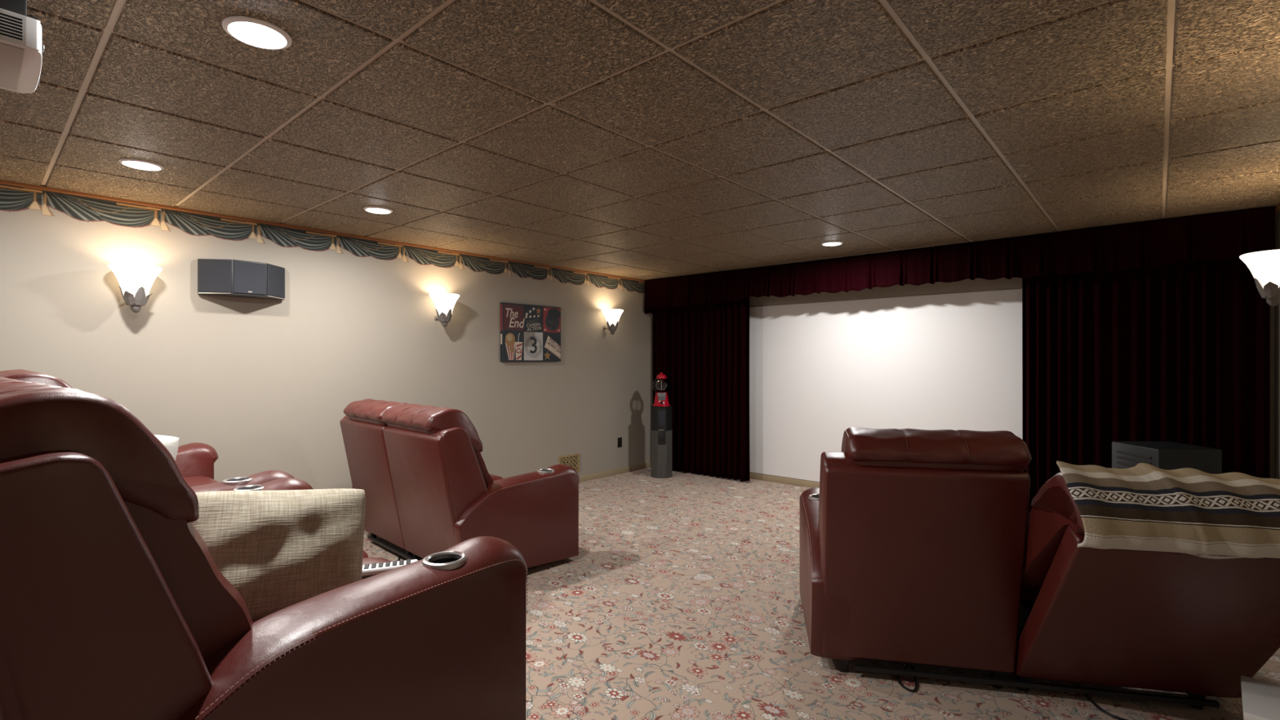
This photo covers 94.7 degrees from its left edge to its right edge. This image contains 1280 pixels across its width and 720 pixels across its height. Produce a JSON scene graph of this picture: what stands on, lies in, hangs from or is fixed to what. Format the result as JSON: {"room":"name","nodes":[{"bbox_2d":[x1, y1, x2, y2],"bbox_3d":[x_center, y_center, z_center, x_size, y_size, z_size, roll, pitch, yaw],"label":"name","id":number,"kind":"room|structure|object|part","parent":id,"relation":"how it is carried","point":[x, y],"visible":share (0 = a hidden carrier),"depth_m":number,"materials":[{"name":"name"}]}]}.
{"room":"home theater","nodes":[
{"label":"home theater","id":0,"kind":"room"},
{"bbox_2d":[0,185,653,488],"bbox_3d":[-2.226,0.130,4.874,0.100,2.460,7.680,0,0,41],"label":"wall","id":1,"kind":"structure","parent":0,"point":[266,384],"depth_m":4.47,"materials":[{"name":"beige paint"}]},
{"bbox_2d":[107,262,162,312],"bbox_3d":[-3.092,-0.432,3.614,0.266,0.288,0.256,0,0,41],"label":"wall sconce","id":2,"kind":"object","parent":1,"relation":"attached to","point":[135,281],"visible":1,"depth_m":3.56,"materials":[{"name":"white glass"}]},
{"bbox_3d":[-3.089,-0.475,3.611,0.256,0.201,0.256,0,0,41],"label":"lamp shade","id":3,"kind":"part","parent":2,"relation":"part of","materials":[{"name":"white glass"}]},
{"bbox_2d":[197,258,285,300],"bbox_3d":[-2.730,-0.558,4.085,0.186,0.236,0.522,0,0,41],"label":"wall speaker","id":4,"kind":"object","parent":1,"relation":"attached to","point":[215,277],"visible":1,"depth_m":3.99,"materials":[{"name":"fabric"}]},
{"bbox_2d":[199,260,231,292],"bbox_3d":[-2.840,-0.559,3.939,0.200,0.214,0.010,0,0,-6],"label":"grille","id":5,"kind":"object","parent":4,"relation":"attached to","point":[215,276],"depth_m":3.93,"materials":[{"name":"fabric"}]},
{"bbox_2d":[233,261,266,294],"bbox_3d":[-2.666,-0.559,4.029,0.011,0.214,0.192,0,0,41],"label":"grille","id":6,"kind":"object","parent":4,"relation":"attached to","point":[249,277],"depth_m":4.02,"materials":[{"name":"fabric"}]},
{"bbox_2d":[266,264,284,297],"bbox_3d":[-2.600,-0.559,4.213,0.010,0.214,0.200,0,0,-1],"label":"grille","id":7,"kind":"object","parent":4,"relation":"attached to","point":[275,274],"depth_m":4.19,"materials":[{"name":"fabric"}]},
{"bbox_2d":[0,182,644,293],"bbox_3d":[-2.293,-0.908,4.719,0.001,0.152,7.140,0,0,41],"label":"wallpaper border","id":8,"kind":"object","parent":1,"relation":"attached to","point":[12,197],"visible":1,"depth_m":4.24,"materials":[{"name":"paper"}]},
{"bbox_2d":[429,293,459,327],"bbox_3d":[-1.719,-0.432,5.176,0.266,0.288,0.256,0,0,41],"label":"wall sconce","id":9,"kind":"object","parent":1,"relation":"attached to","point":[444,303],"visible":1,"depth_m":5.11,"materials":[{"name":"white glass"}]},
{"bbox_3d":[-1.716,-0.475,5.173,0.256,0.201,0.256,0,0,41],"label":"lamp shade","id":10,"kind":"part","parent":9,"relation":"part of","materials":[{"name":"white glass"}]},
{"bbox_2d":[500,302,560,361],"bbox_3d":[-1.106,-0.274,6.039,0.044,0.578,0.751,0,0,41],"label":"picture","id":11,"kind":"object","parent":1,"relation":"attached to","point":[528,332],"visible":1,"depth_m":6.00,"materials":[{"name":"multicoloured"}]},
{"bbox_3d":[-1.253,-0.141,5.845,0.001,0.288,0.240,0,0,41],"label":"picture panel","id":12,"kind":"part","parent":11,"relation":"part of","materials":[{"name":"black"}]},
{"bbox_3d":[-1.253,-0.421,5.845,0.001,0.260,0.240,0,0,41],"label":"picture panel","id":13,"kind":"part","parent":11,"relation":"part of","materials":[{"name":"red paper"}]},
{"bbox_2d":[515,342,522,359],"bbox_3d":[-1.211,-0.089,5.891,0.001,0.181,0.092,0,0,41],"label":"drink cup","id":14,"kind":"object","parent":11,"relation":"on","point":[518,345],"depth_m":5.89,"materials":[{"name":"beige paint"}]},
{"bbox_3d":[-1.090,-0.141,6.030,0.001,0.288,0.242,0,0,41],"label":"picture panel","id":15,"kind":"part","parent":11,"relation":"part of","materials":[{"name":"white paper"}]},
{"bbox_3d":[-1.090,-0.421,6.030,0.001,0.260,0.242,0,0,41],"label":"picture panel","id":16,"kind":"part","parent":11,"relation":"part of","materials":[{"name":"black"}]},
{"bbox_3d":[-0.928,-0.141,6.214,0.001,0.288,0.236,0,0,41],"label":"picture panel","id":17,"kind":"part","parent":11,"relation":"part of","materials":[{"name":"black"}]},
{"bbox_3d":[-0.928,-0.421,6.214,0.001,0.260,0.236,0,0,41],"label":"picture panel","id":18,"kind":"part","parent":11,"relation":"part of","materials":[{"name":"red paint"}]},
{"bbox_2d":[559,453,579,471],"bbox_3d":[-0.772,1.138,6.444,0.010,0.200,0.300,0,0,41],"label":"air vent","id":19,"kind":"object","parent":1,"relation":"in","point":[572,460],"visible":0.73,"depth_m":6.47,"materials":[{"name":"gold metal"}]},
{"bbox_2d":[560,455,577,469],"bbox_3d":[-0.770,1.135,6.446,0.008,0.155,0.255,0,0,41],"label":"grille","id":20,"kind":"object","parent":19,"relation":"attached to","point":[571,460],"depth_m":6.46,"materials":[{"name":"gold metal"}]},
{"bbox_2d":[601,308,623,334],"bbox_3d":[-0.319,-0.432,6.768,0.266,0.288,0.256,0,0,41],"label":"wall sconce","id":21,"kind":"object","parent":1,"relation":"attached to","point":[612,316],"visible":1,"depth_m":6.70,"materials":[{"name":"white glass"}]},
{"bbox_3d":[-0.316,-0.475,6.765,0.256,0.201,0.256,0,0,41],"label":"lamp shade","id":22,"kind":"part","parent":21,"relation":"part of","materials":[{"name":"white glass"}]},
{"bbox_2d":[578,462,650,482],"bbox_3d":[-1.295,1.326,5.846,0.014,0.068,4.790,0,0,41],"label":"baseboard","id":23,"kind":"structure","parent":1,"relation":"attached to","point":[637,467],"depth_m":6.95,"materials":[{"name":"beige wood"}]},
{"bbox_2d":[617,437,622,447],"bbox_3d":[-0.241,0.986,7.048,0.009,0.116,0.072,0,0,41],"label":"wall outlet","id":24,"kind":"object","parent":1,"relation":"attached to","point":[620,439],"visible":1,"depth_m":7.05,"materials":[{"name":"brown plastic"}]},
{"bbox_2d":[0,179,1279,281],"bbox_3d":[-0.146,-0.992,3.045,5.440,0.015,7.480,0,0,41],"label":"trim","id":25,"kind":"structure","parent":1,"relation":"attached to","point":[1277,207],"depth_m":4.19,"materials":[{"name":"brown wood"}]},
{"bbox_2d":[0,0,1279,279],"bbox_3d":[-0.146,-1.050,3.045,5.640,0.100,7.680,0,0,41],"label":"ceiling","id":26,"kind":"structure","parent":0,"point":[1091,157],"depth_m":2.43,"materials":[{"name":"tile"}]},
{"bbox_2d":[0,0,44,93],"bbox_3d":[-1.694,-0.878,1.477,0.374,0.244,0.274,0,0,41],"label":"projector","id":27,"kind":"object","parent":26,"relation":"hanging from","point":[21,47],"visible":1,"depth_m":1.45,"materials":[{"name":"white plastic"}]},
{"bbox_3d":[-1.702,-0.763,1.465,0.330,0.014,0.225,0,0,41],"label":"plate","id":28,"kind":"part","parent":27,"relation":"part of","materials":[{"name":"grey plastic"}]},
{"bbox_2d":[118,158,164,171],"bbox_3d":[-2.546,-0.991,3.011,0.180,0.022,0.180,0,0,41],"label":"recessed light","id":29,"kind":"object","parent":26,"relation":"in","point":[140,164],"visible":1,"depth_m":2.98,"materials":[{"name":"white glass"}]},
{"bbox_2d":[222,16,292,49],"bbox_3d":[-1.169,-0.991,1.803,0.180,0.022,0.180,0,0,41],"label":"recessed light","id":30,"kind":"object","parent":26,"relation":"in","point":[254,32],"visible":1,"depth_m":1.78,"materials":[{"name":"white glass"}]},
{"bbox_2d":[363,206,392,213],"bbox_3d":[-1.743,-0.991,3.924,0.180,0.022,0.180,0,0,41],"label":"recessed light","id":31,"kind":"object","parent":26,"relation":"in","point":[376,210],"visible":1,"depth_m":3.89,"materials":[{"name":"white glass"}]},
{"bbox_2d":[26,0,1277,271],"bbox_3d":[-0.146,-1.014,3.045,5.440,0.012,7.480,0,0,41],"label":"ceiling grid","id":32,"kind":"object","parent":26,"relation":"attached to","point":[119,4],"depth_m":2.19,"materials":[{"name":"beige metal"}]},
{"bbox_2d":[652,297,750,482],"bbox_3d":[0.691,0.189,6.984,1.420,2.318,0.099,0,0,41],"label":"curtain","id":33,"kind":"object","parent":26,"relation":"hanging from","point":[703,349],"visible":0.7,"depth_m":6.90,"materials":[{"name":"red fabric"}]},
{"bbox_2d":[821,240,843,245],"bbox_3d":[1.645,-0.991,5.048,0.180,0.022,0.180,0,0,41],"label":"recessed light","id":34,"kind":"object","parent":26,"relation":"in","point":[833,242],"visible":1,"depth_m":5.01,"materials":[{"name":"white glass"}]},
{"bbox_2d":[1022,257,1270,514],"bbox_3d":[3.660,0.189,4.375,1.395,2.318,0.099,0,0,41],"label":"curtain","id":35,"kind":"object","parent":26,"relation":"hanging from","point":[1180,352],"visible":0.57,"depth_m":4.34,"materials":[{"name":"red fabric"}]},
{"bbox_2d":[363,467,1279,719],"bbox_3d":[-0.146,1.410,3.045,5.640,0.100,7.680,0,0,41],"label":"floor","id":36,"kind":"structure","parent":0,"point":[680,598],"depth_m":2.92,"materials":[{"name":"carpet"}]},
{"bbox_2d":[339,398,579,568],"bbox_3d":[-1.327,0.824,4.205,1.600,1.072,1.048,0,0,44],"label":"reclining loveseat","id":37,"kind":"object","parent":36,"relation":"on","point":[425,480],"visible":0.97,"depth_m":3.71,"materials":[{"name":"red leather"}]},
{"bbox_2d":[348,416,386,425],"bbox_3d":[-1.746,0.646,4.245,0.654,0.655,0.478,0,0,44],"label":"cushion","id":38,"kind":"object","parent":37,"relation":"on","point":[353,420],"depth_m":4.03,"materials":[{"name":"red leather"}]},
{"bbox_3d":[-1.875,0.853,4.182,0.751,0.840,0.229,0,0,44],"label":"panel","id":39,"kind":"part","parent":37,"relation":"part of","materials":[{"name":"red leather"}]},
{"bbox_3d":[-1.319,1.210,4.213,1.400,0.300,0.738,0,0,44],"label":"frame","id":40,"kind":"part","parent":37,"relation":"part of","materials":[{"name":"black metal"}]},
{"bbox_3d":[-1.327,0.853,3.657,0.751,0.840,0.229,0,0,44],"label":"panel","id":41,"kind":"part","parent":37,"relation":"part of","materials":[{"name":"red leather"}]},
{"bbox_2d":[386,422,493,484],"bbox_3d":[-1.270,0.646,3.788,0.654,0.655,0.478,0,0,44],"label":"cushion","id":42,"kind":"object","parent":37,"relation":"on","point":[411,460],"depth_m":3.59,"materials":[{"name":"red leather"}]},
{"bbox_3d":[-1.452,0.970,4.509,0.598,0.157,0.714,0,0,44],"label":"seat","id":43,"kind":"part","parent":37,"relation":"part of","materials":[{"name":"red leather"}]},
{"bbox_3d":[-0.787,1.024,3.760,0.205,0.626,0.943,0,0,44],"label":"arm","id":44,"kind":"part","parent":37,"relation":"part of","materials":[{"name":"red leather"}]},
{"bbox_2d":[650,405,672,478],"bbox_3d":[0.251,0.949,6.892,0.251,0.822,0.260,0,0,0],"label":"pedestal","id":45,"kind":"object","parent":36,"relation":"on","point":[661,416],"visible":0.94,"depth_m":6.78,"materials":[{"name":"grey metal"}]},
{"bbox_2d":[652,372,670,406],"bbox_3d":[0.251,0.341,6.896,0.212,0.393,0.212,0,0,0],"label":"machine","id":46,"kind":"object","parent":45,"relation":"on","point":[661,399],"visible":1,"depth_m":6.84,"materials":[{"name":"red metal"}]},
{"bbox_3d":[0.251,0.295,6.896,0.212,0.168,0.212,0,0,0],"label":"globe","id":47,"kind":"part","parent":46,"relation":"part of","materials":[{"name":"clear glass"}]},
{"bbox_3d":[0.251,0.182,6.896,0.120,0.075,0.120,0,0,0],"label":"lid","id":48,"kind":"part","parent":46,"relation":"part of","materials":[{"name":"red ceramic"}]},
{"bbox_3d":[0.251,0.423,6.836,0.098,0.088,0.061,0,0,0],"label":"coin plate","id":49,"kind":"part","parent":46,"relation":"part of","materials":[{"name":"metal"}]},
{"bbox_3d":[0.251,0.543,6.896,0.251,0.010,0.251,0,0,0],"label":"plate","id":50,"kind":"part","parent":45,"relation":"part of","materials":[{"name":"black metal"}]},
{"bbox_3d":[0.251,0.885,6.772,0.092,0.170,0.013,0,0,0],"label":"port plate","id":51,"kind":"part","parent":45,"relation":"part of","materials":[{"name":"black plastic"}]},
{"bbox_2d":[658,410,665,426],"bbox_3d":[0.251,0.670,6.776,0.080,0.180,0.012,0,0,0],"label":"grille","id":52,"kind":"object","parent":45,"relation":"attached to","point":[661,413],"depth_m":6.77,"materials":[{"name":"metal"}]},
{"bbox_2d":[896,664,917,692],"bbox_3d":[1.189,1.347,2.597,0.086,0.024,0.407,0,0,28],"label":"power cord","id":53,"kind":"object","parent":36,"relation":"on","point":[904,667],"visible":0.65,"depth_m":2.47,"materials":[{"name":"black plastic"}]},
{"bbox_2d":[799,426,1279,709],"bbox_3d":[1.562,0.824,2.566,1.600,1.072,1.406,0,0,12],"label":"reclining loveseat","id":54,"kind":"object","parent":36,"relation":"on","point":[917,547],"visible":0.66,"depth_m":2.32,"materials":[{"name":"red leather"}]},
{"bbox_3d":[0.926,1.024,2.935,0.205,0.626,0.943,0,0,12],"label":"arm","id":55,"kind":"part","parent":54,"relation":"part of","materials":[{"name":"red leather"}]},
{"bbox_3d":[1.146,0.853,2.431,0.751,0.840,0.229,0,0,12],"label":"panel","id":56,"kind":"part","parent":54,"relation":"part of","materials":[{"name":"red leather"}]},
{"bbox_2d":[848,457,1028,471],"bbox_3d":[1.222,0.646,2.553,0.654,0.655,0.478,0,0,12],"label":"cushion","id":57,"kind":"object","parent":54,"relation":"on","point":[855,464],"depth_m":2.33,"materials":[{"name":"red leather"}]},
{"bbox_3d":[1.601,1.210,2.752,1.400,0.300,0.738,0,0,12],"label":"frame","id":58,"kind":"part","parent":54,"relation":"part of","materials":[{"name":"black metal"}]},
{"bbox_3d":[1.920,0.970,2.809,0.598,0.157,0.714,0,0,12],"label":"seat","id":59,"kind":"part","parent":54,"relation":"part of","materials":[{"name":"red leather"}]},
{"bbox_2d":[1021,486,1084,588],"bbox_3d":[1.814,0.678,2.162,0.654,0.515,0.658,0,0,12],"label":"cushion","id":60,"kind":"object","parent":54,"relation":"on","point":[1052,558],"depth_m":2.10,"materials":[{"name":"red leather"}]},
{"bbox_3d":[1.855,0.922,2.115,0.751,0.728,0.544,0,0,12],"label":"panel","id":61,"kind":"part","parent":54,"relation":"part of","materials":[{"name":"red leather"}]},
{"bbox_2d":[1056,461,1279,559],"bbox_3d":[1.809,0.485,1.860,0.848,0.282,0.215,0,0,8],"label":"blanket","id":62,"kind":"object","parent":54,"relation":"on","point":[1143,506],"visible":1,"depth_m":1.83,"materials":[{"name":"fabric"}]},
{"bbox_3d":[2.292,1.024,2.649,0.205,0.626,0.943,0,0,12],"label":"arm","id":63,"kind":"part","parent":54,"relation":"part of","materials":[{"name":"red leather"}]},
{"bbox_2d":[1074,681,1225,719],"bbox_3d":[1.916,1.347,2.348,0.326,0.024,0.547,0,0,-36],"label":"power cord","id":64,"kind":"object","parent":36,"relation":"on","point":[1086,695],"visible":0.71,"depth_m":2.27,"materials":[{"name":"black plastic"}]},
{"bbox_2d":[1111,441,1221,474],"bbox_3d":[3.357,0.953,3.777,0.396,0.815,0.360,0,0,0],"label":"speaker","id":65,"kind":"object","parent":36,"relation":"on","point":[1167,455],"visible":0.13,"depth_m":3.63,"materials":[{"name":"black plastic"}]},
{"bbox_2d":[1240,675,1279,719],"bbox_3d":[2.131,1.235,1.855,0.330,0.250,0.310,0,0,44],"label":"table","id":66,"kind":"object","parent":36,"relation":"on","point":[1260,699],"visible":1,"depth_m":1.93,"materials":[{"name":"white"}]},
{"bbox_2d":[749,277,1274,482],"bbox_3d":[2.357,0.130,5.891,5.440,2.460,0.100,0,0,41],"label":"wall","id":67,"kind":"structure","parent":0,"point":[978,284],"depth_m":5.49,"materials":[{"name":"beige paint"}]},
{"bbox_2d":[750,472,819,487],"bbox_3d":[2.319,1.326,5.848,5.400,0.068,0.014,0,0,41],"label":"baseboard","id":68,"kind":"structure","parent":67,"relation":"attached to","point":[753,475],"depth_m":6.48,"materials":[{"name":"beige wood"}]},
{"bbox_2d":[749,288,1022,481],"bbox_3d":[2.240,0.340,5.918,3.050,1.896,0.011,0,0,41],"label":"projection screen","id":69,"kind":"object","parent":67,"relation":"attached to","point":[818,371],"visible":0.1,"depth_m":5.82,"materials":[{"name":"white fabric"}]},
{"bbox_2d":[644,206,1275,314],"bbox_3d":[2.162,-0.784,5.689,5.399,0.417,0.380,0,0,41],"label":"valance","id":70,"kind":"object","parent":67,"relation":"attached to","point":[1220,236],"visible":1,"depth_m":4.79,"materials":[{"name":"red fabric"}]},
{"bbox_2d":[1274,210,1279,479],"bbox_3d":[1.934,0.130,1.216,0.100,2.460,7.680,0,0,41],"label":"wall","id":71,"kind":"structure","parent":0,"point":[1277,308],"depth_m":3.96,"materials":[{"name":"beige paint"}]},
{"bbox_2d":[1239,248,1279,306],"bbox_3d":[3.403,-0.432,3.160,0.266,0.288,0.256,0,0,41],"label":"wall sconce","id":72,"kind":"object","parent":71,"relation":"attached to","point":[1264,265],"visible":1,"depth_m":3.13,"materials":[{"name":"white glass"}]},
{"bbox_3d":[3.399,-0.475,3.163,0.256,0.201,0.256,0,0,41],"label":"lamp shade","id":73,"kind":"part","parent":72,"relation":"part of","materials":[{"name":"white glass"}]},
{"bbox_3d":[-1.727,1.263,1.246,5.440,0.195,2.690,0,0,41],"label":"floor","id":74,"kind":"structure","parent":0,"visible":0},
{"bbox_2d":[0,368,294,492],"bbox_3d":[-2.518,0.607,2.906,1.600,1.117,1.048,0,0,41],"label":"reclining loveseat","id":75,"kind":"object","parent":74,"relation":"on","point":[195,461],"visible":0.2,"depth_m":2.76,"materials":[{"name":"red leather"}]},
{"bbox_2d":[153,434,179,460],"bbox_3d":[-2.380,0.515,2.685,0.437,0.414,0.207,0,0,-32],"label":"throw pillow","id":76,"kind":"object","parent":75,"relation":"on","point":[171,443],"visible":0.03,"depth_m":2.78,"materials":[{"name":"white fabric"}]},
{"bbox_3d":[-3.007,0.829,3.406,0.205,0.626,0.943,0,0,41],"label":"arm","id":77,"kind":"part","parent":75,"relation":"part of","materials":[{"name":"red leather"}]},
{"bbox_3d":[-2.657,0.775,3.204,0.598,0.157,0.714,0,0,41],"label":"seat","id":78,"kind":"part","parent":75,"relation":"part of","materials":[{"name":"red leather"}]},
{"bbox_3d":[-1.960,0.829,2.485,0.205,0.626,0.943,0,0,41],"label":"arm","id":79,"kind":"part","parent":75,"relation":"part of","materials":[{"name":"red leather"}]},
{"bbox_2d":[0,377,527,719],"bbox_3d":[-1.286,0.609,1.780,1.600,1.112,1.148,0,0,38],"label":"reclining loveseat","id":80,"kind":"object","parent":74,"relation":"on","point":[114,606],"visible":0.91,"depth_m":1.13,"materials":[{"name":"red leather"}]},
{"bbox_3d":[-1.264,0.618,1.196,0.751,0.840,0.229,0,0,38],"label":"panel","id":81,"kind":"part","parent":80,"relation":"part of","materials":[{"name":"red leather"}]},
{"bbox_2d":[123,500,253,662],"bbox_3d":[-1.220,0.411,1.331,0.654,0.655,0.478,0,0,38],"label":"cushion","id":82,"kind":"object","parent":80,"relation":"on","point":[214,611],"depth_m":1.20,"materials":[{"name":"red leather"}]},
{"bbox_2d":[191,488,365,622],"bbox_3d":[-1.016,0.542,1.653,0.468,0.374,0.282,0,0,-38],"label":"throw pillow","id":83,"kind":"object","parent":80,"relation":"on","point":[280,549],"visible":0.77,"depth_m":1.57,"materials":[{"name":"fabric"}]},
{"bbox_3d":[-1.769,0.829,2.293,0.205,0.626,0.943,0,0,38],"label":"arm","id":84,"kind":"part","parent":80,"relation":"part of","materials":[{"name":"red leather"}]},
{"bbox_3d":[-0.675,0.829,1.428,0.205,0.626,0.943,0,0,38],"label":"arm","id":85,"kind":"part","parent":80,"relation":"part of","materials":[{"name":"red leather"}]},
{"bbox_3d":[-1.408,0.775,2.111,0.598,0.157,0.714,0,0,38],"label":"seat","id":86,"kind":"part","parent":80,"relation":"part of","materials":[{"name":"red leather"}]},
{"bbox_3d":[-0.936,0.775,1.737,0.598,0.157,0.714,0,0,38],"label":"seat","id":87,"kind":"part","parent":80,"relation":"part of","materials":[{"name":"red leather"}]},
{"bbox_2d":[361,559,417,576],"bbox_3d":[-0.833,0.679,1.931,0.200,0.025,0.056,0,0,-21],"label":"remote control","id":88,"kind":"object","parent":80,"relation":"on","point":[374,568],"visible":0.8,"depth_m":1.91,"materials":[{"name":"white plastic"}]}
]}

